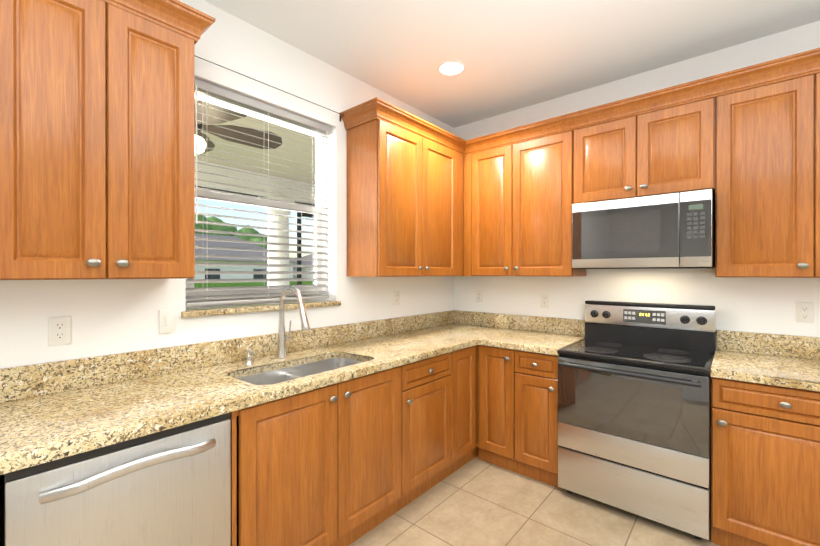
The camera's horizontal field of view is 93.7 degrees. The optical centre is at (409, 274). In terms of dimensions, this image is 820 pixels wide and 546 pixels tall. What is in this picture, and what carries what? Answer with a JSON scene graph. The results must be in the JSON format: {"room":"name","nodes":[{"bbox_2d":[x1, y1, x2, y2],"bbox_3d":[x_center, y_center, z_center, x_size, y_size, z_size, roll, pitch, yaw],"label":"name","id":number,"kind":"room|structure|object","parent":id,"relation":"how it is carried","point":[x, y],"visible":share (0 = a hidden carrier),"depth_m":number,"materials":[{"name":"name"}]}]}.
{"room":"kitchen","nodes":[
{"label":"kitchen","id":0,"kind":"room"},
{"bbox_2d":[0,0,453,368],"bbox_3d":[-1.795,-0.008,1.282,0.200,2.800,7.000,0,0,41],"label":"wall","id":1,"kind":"structure","parent":0,"point":[112,316],"depth_m":2.13,"materials":[{"name":"white paint"}]},
{"bbox_2d":[48,316,70,345],"bbox_3d":[-1.420,0.231,1.559,0.008,0.114,0.070,0,0,41],"label":"electrical outlet","id":2,"kind":"object","parent":1,"relation":"attached to","point":[59,330],"visible":1,"depth_m":1.56,"materials":[{"name":"white plastic"}]},
{"bbox_2d":[0,0,194,279],"bbox_3d":[-1.230,-0.515,1.515,0.351,1.068,0.612,0,0,41],"label":"upper cabinet","id":3,"kind":"object","parent":1,"relation":"attached to","point":[97,139],"visible":1,"depth_m":1.39,"materials":[{"name":"brown wood"}]},
{"bbox_2d":[102,0,215,44],"bbox_3d":[-1.402,-1.058,1.300,0.367,0.102,1.290,0,0,41],"label":"crown molding","id":4,"kind":"structure","parent":3,"relation":"attached to","point":[184,19],"depth_m":1.57,"materials":[{"name":"brown wood"}]},
{"bbox_2d":[159,309,174,333],"bbox_3d":[-1.168,0.229,1.852,0.011,0.114,0.070,0,0,41],"label":"rocker light switch","id":5,"kind":"object","parent":1,"relation":"attached to","point":[166,321],"visible":1,"depth_m":1.85,"materials":[{"name":"white plastic"}]},
{"bbox_2d":[186,92,326,308],"bbox_3d":[-0.917,-0.413,2.365,0.076,1.192,0.941,0,0,41],"label":"window","id":6,"kind":"structure","parent":1,"relation":"in","point":[225,196],"depth_m":2.47,"materials":[{"name":"white plastic"}]},
{"bbox_2d":[186,78,331,305],"bbox_3d":[-0.847,-0.422,2.301,0.071,1.169,0.914,0,0,41],"label":"window blinds","id":7,"kind":"object","parent":6,"relation":"attached to","point":[218,92],"visible":0.85,"depth_m":2.24,"materials":[{"name":"white plastic"}]},
{"bbox_2d":[181,300,340,317],"bbox_3d":[-0.842,0.200,2.302,0.130,0.030,0.988,0,0,41],"label":"window sill","id":8,"kind":"structure","parent":1,"relation":"attached to","point":[200,312],"depth_m":2.15,"materials":[{"name":"beige stone"}]},
{"bbox_2d":[194,55,343,120],"bbox_3d":[-0.796,-1.080,2.260,0.042,0.049,1.026,0,0,41],"label":"curtain rod","id":9,"kind":"object","parent":1,"relation":"attached to","point":[272,86],"visible":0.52,"depth_m":2.24,"materials":[{"name":"black metal"}]},
{"bbox_2d":[394,291,399,305],"bbox_3d":[-0.107,0.195,3.094,0.008,0.114,0.070,0,0,41],"label":"electrical outlet","id":10,"kind":"object","parent":1,"relation":"attached to","point":[396,297],"visible":1,"depth_m":3.09,"materials":[{"name":"white plastic"}]},
{"bbox_2d":[347,119,458,276],"bbox_3d":[-0.028,-0.517,2.941,0.324,1.068,0.908,0,0,41],"label":"upper cabinet","id":11,"kind":"object","parent":1,"relation":"attached to","point":[405,203],"depth_m":2.67,"materials":[{"name":"brown wood"}]},
{"bbox_2d":[339,101,372,129],"bbox_3d":[-0.360,-1.060,2.583,0.283,0.102,0.064,0,0,41],"label":"crown molding","id":12,"kind":"structure","parent":11,"relation":"attached to","point":[355,116],"depth_m":2.59,"materials":[{"name":"brown wood"}]},
{"bbox_2d":[367,97,466,155],"bbox_3d":[0.099,-1.060,2.820,0.064,0.102,1.020,0,0,41],"label":"crown molding","id":13,"kind":"structure","parent":11,"relation":"attached to","point":[377,108],"depth_m":2.73,"materials":[{"name":"brown wood"}]},
{"bbox_2d":[459,153,463,275],"bbox_3d":[0.408,-0.518,3.450,0.324,1.068,0.433,0,0,41],"label":"upper cabinet","id":14,"kind":"object","parent":1,"relation":"attached to","point":[461,158],"depth_m":3.24,"materials":[{"name":"brown wood"}]},
{"bbox_2d":[204,0,819,127],"bbox_3d":[0.409,-1.465,-0.606,6.000,0.120,7.000,0,0,41],"label":"ceiling","id":15,"kind":"structure","parent":0,"point":[512,55],"depth_m":2.29,"materials":[{"name":"white paint"}]},
{"bbox_2d":[437,60,465,75],"bbox_3d":[0.284,-1.407,2.633,0.198,0.007,0.198,0,0,41],"label":"recessed light","id":16,"kind":"object","parent":15,"relation":"in","point":[451,68],"visible":1,"depth_m":2.63,"materials":[{"name":"white glass"}]},
{"bbox_2d":[349,456,719,545],"bbox_3d":[0.409,1.455,-0.601,6.000,0.120,7.000,0,0,41],"label":"floor","id":17,"kind":"structure","parent":0,"point":[475,501],"depth_m":2.17,"materials":[{"name":"tile"}]},
{"bbox_2d":[0,412,230,545],"bbox_3d":[-1.081,0.960,1.418,0.650,0.863,0.596,0,0,41],"label":"dishwasher","id":18,"kind":"object","parent":17,"relation":"on","point":[170,487],"visible":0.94,"depth_m":1.23,"materials":[{"name":"metal"}]},
{"bbox_2d":[230,366,400,545],"bbox_3d":[-0.586,0.954,2.035,0.656,0.872,0.966,0,0,41],"label":"base cabinet","id":19,"kind":"object","parent":17,"relation":"on","point":[321,466],"visible":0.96,"depth_m":1.77,"materials":[{"name":"brown wood"}]},
{"bbox_2d":[396,352,450,511],"bbox_3d":[-0.109,0.953,2.592,0.656,0.872,0.499,0,0,41],"label":"base cabinet","id":20,"kind":"object","parent":17,"relation":"on","point":[425,423],"visible":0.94,"depth_m":2.37,"materials":[{"name":"brown wood"}]},
{"bbox_2d":[446,345,516,476],"bbox_3d":[0.464,0.952,3.062,0.917,0.872,0.958,0,0,41],"label":"base cabinet","id":21,"kind":"object","parent":17,"relation":"on","point":[483,402],"visible":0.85,"depth_m":2.73,"materials":[{"name":"brown wood"}]},
{"bbox_2d":[0,310,499,474],"bbox_3d":[-0.527,0.434,2.105,0.654,0.166,3.698,0,0,41],"label":"countertop","id":22,"kind":"structure","parent":21,"relation":"on","point":[52,411],"depth_m":1.63,"materials":[{"name":"beige stone"}]},
{"bbox_2d":[244,348,254,364],"bbox_3d":[-0.842,0.434,2.025,0.076,0.082,0.048,0,0,41],"label":"soap dispenser","id":23,"kind":"object","parent":22,"relation":"on","point":[248,356],"visible":1,"depth_m":2.02,"materials":[{"name":"silver metal"}]},
{"bbox_2d":[276,286,309,358],"bbox_3d":[-0.635,0.271,2.127,0.288,0.408,0.086,0,0,41],"label":"faucet","id":24,"kind":"object","parent":22,"relation":"on","point":[283,338],"visible":1,"depth_m":2.17,"materials":[{"name":"silver metal"}]},
{"bbox_2d":[236,358,361,426],"bbox_3d":[-0.539,0.619,2.012,0.402,0.200,0.762,0,0,41],"label":"sink","id":25,"kind":"object","parent":22,"relation":"in","point":[285,374],"visible":0.12,"depth_m":2.17,"materials":[{"name":"metal"}]},
{"bbox_2d":[480,314,584,355],"bbox_3d":[0.930,0.433,2.867,0.570,0.166,0.646,0,0,41],"label":"countertop","id":26,"kind":"structure","parent":21,"relation":"on","point":[537,334],"depth_m":3.00,"materials":[{"name":"beige stone"}]},
{"bbox_2d":[515,350,561,488],"bbox_3d":[1.027,0.953,2.778,0.306,0.872,0.656,0,0,41],"label":"base cabinet","id":27,"kind":"object","parent":17,"relation":"on","point":[536,416],"visible":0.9,"depth_m":2.55,"materials":[{"name":"brown wood"}]},
{"bbox_2d":[557,300,715,539],"bbox_3d":[1.402,0.794,2.393,0.758,1.192,0.701,0,0,41],"label":"range","id":28,"kind":"object","parent":17,"relation":"on","point":[634,407],"visible":0.98,"depth_m":2.20,"materials":[{"name":"metal"}]},
{"bbox_2d":[711,377,819,545],"bbox_3d":[1.929,0.954,2.006,0.540,0.872,0.656,0,0,41],"label":"base cabinet","id":29,"kind":"object","parent":17,"relation":"on","point":[765,464],"visible":0.96,"depth_m":1.82,"materials":[{"name":"brown wood"}]},
{"bbox_2d":[710,330,819,391],"bbox_3d":[1.966,0.434,1.980,0.632,0.166,0.646,0,0,41],"label":"countertop","id":30,"kind":"structure","parent":29,"relation":"on","point":[790,361],"depth_m":2.13,"materials":[{"name":"beige stone"}]},
{"bbox_2d":[454,21,819,351],"bbox_3d":[2.695,-0.010,1.915,5.800,2.800,0.200,0,0,41],"label":"wall","id":31,"kind":"structure","parent":0,"point":[757,304],"depth_m":2.62,"materials":[{"name":"white paint"}]},
{"bbox_2d":[476,290,482,301],"bbox_3d":[0.638,0.202,3.538,0.070,0.114,0.008,0,0,41],"label":"electrical outlet","id":32,"kind":"object","parent":31,"relation":"attached to","point":[479,295],"visible":1,"depth_m":3.53,"materials":[{"name":"white plastic"}]},
{"bbox_2d":[464,131,585,275],"bbox_3d":[0.888,-0.518,3.095,0.906,1.068,0.351,0,0,41],"label":"upper cabinet","id":33,"kind":"object","parent":31,"relation":"attached to","point":[518,200],"visible":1,"depth_m":2.94,"materials":[{"name":"brown wood"}]},
{"bbox_2d":[541,293,548,307],"bbox_3d":[1.102,0.216,3.141,0.070,0.114,0.008,0,0,41],"label":"electrical outlet","id":34,"kind":"object","parent":31,"relation":"attached to","point":[545,300],"visible":1,"depth_m":3.14,"materials":[{"name":"white plastic"}]},
{"bbox_2d":[574,97,715,203],"bbox_3d":[1.530,-0.769,2.546,0.779,0.564,0.351,0,0,41],"label":"upper cabinet","id":35,"kind":"object","parent":31,"relation":"attached to","point":[667,151],"visible":0.98,"depth_m":2.39,"materials":[{"name":"brown wood"}]},
{"bbox_2d":[572,189,714,268],"bbox_3d":[1.516,-0.254,2.525,0.752,0.439,0.399,0,0,41],"label":"microwave","id":36,"kind":"object","parent":35,"relation":"attached to","point":[671,231],"visible":1,"depth_m":2.34,"materials":[{"name":"metal"}]},
{"bbox_2d":[715,73,819,277],"bbox_3d":[2.123,-0.516,2.038,0.780,1.068,0.351,0,0,41],"label":"upper cabinet","id":37,"kind":"object","parent":31,"relation":"attached to","point":[767,180],"visible":1,"depth_m":2.03,"materials":[{"name":"brown wood"}]},
{"bbox_2d":[467,48,819,154],"bbox_3d":[1.378,-1.060,2.465,2.470,0.102,0.064,0,0,41],"label":"crown molding","id":38,"kind":"structure","parent":37,"relation":"attached to","point":[799,65],"depth_m":2.32,"materials":[{"name":"brown wood"}]},
{"bbox_2d":[796,302,812,322],"bbox_3d":[2.231,0.218,2.174,0.070,0.114,0.010,0,0,41],"label":"outlet","id":39,"kind":"object","parent":31,"relation":"attached to","point":[804,312],"visible":1,"depth_m":2.17,"materials":[{"name":"white plastic"}]},
{"label":"outside","id":40,"kind":"structure","parent":0,"visible":0},
{"bbox_3d":[-85.434,1.658,103.504,259.790,0.200,280.000,0,0,41],"label":"ground","id":41,"kind":"structure","parent":40,"visible":0},
{"bbox_2d":[195,214,266,248],"bbox_3d":[-33.309,-5.044,46.326,36.147,13.425,34.274,0,0,41],"label":"trees","id":42,"kind":"object","parent":41,"relation":"on","point":[222,227],"depth_m":52.31,"materials":[{"name":"green plant"}]},
{"bbox_2d":[194,234,296,278],"bbox_3d":[-21.952,-1.279,40.634,10.200,5.900,17.200,0,0,41],"label":"house","id":43,"kind":"structure","parent":41,"relation":"on","point":[227,260],"depth_m":39.34,"materials":[{"name":"white"}]},
{"bbox_2d":[194,281,313,287],"bbox_3d":[-9.976,1.049,38.946,1.600,1.250,100.000,0,0,41],"label":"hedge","id":44,"kind":"object","parent":41,"relation":"on","point":[229,284],"depth_m":32.40,"materials":[{"name":"green plant"}]},
{"bbox_2d":[293,254,313,277],"bbox_3d":[-10.466,-0.701,52.523,9.200,4.700,13.200,0,0,41],"label":"bungalow","id":45,"kind":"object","parent":41,"relation":"on","point":[305,268],"depth_m":46.75,"materials":[{"name":"white"}]},
{"bbox_3d":[-0.636,1.584,5.294,3.249,0.300,7.000,0,0,41],"label":"ground","id":46,"kind":"structure","parent":41,"relation":"on","visible":0},
{"bbox_2d":[195,186,315,284],"bbox_3d":[-1.648,0.148,6.207,0.140,2.570,6.925,0,0,41],"label":"screen frame","id":47,"kind":"object","parent":46,"relation":"on","point":[309,215],"depth_m":6.10,"materials":[{"name":"brown metal"}]},
{"bbox_2d":[264,197,294,303],"bbox_3d":[-2.011,0.148,5.875,0.480,2.570,0.480,0,0,41],"label":"column","id":48,"kind":"structure","parent":46,"relation":"on","point":[278,226],"depth_m":5.73,"materials":[{"name":"white paint"}]},
{"bbox_2d":[195,160,315,204],"bbox_3d":[-1.685,-1.287,6.253,0.340,0.300,6.900,0,0,41],"label":"beam","id":49,"kind":"structure","parent":48,"relation":"on","point":[222,171],"depth_m":5.36,"materials":[{"name":"white paint"}]},
{"bbox_2d":[195,99,315,184],"bbox_3d":[-0.603,-1.501,5.327,3.249,0.130,6.900,0,0,41],"label":"ceiling","id":50,"kind":"structure","parent":49,"relation":"on","point":[276,153],"depth_m":4.61,"materials":[{"name":"beige paint"}]},
{"bbox_2d":[195,100,281,155],"bbox_3d":[-1.615,-1.159,2.841,1.349,0.545,1.363,0,0,41],"label":"ceiling fan","id":51,"kind":"object","parent":50,"relation":"hanging from","point":[217,130],"depth_m":2.98,"materials":[{"name":"brown metal"}]}
]}

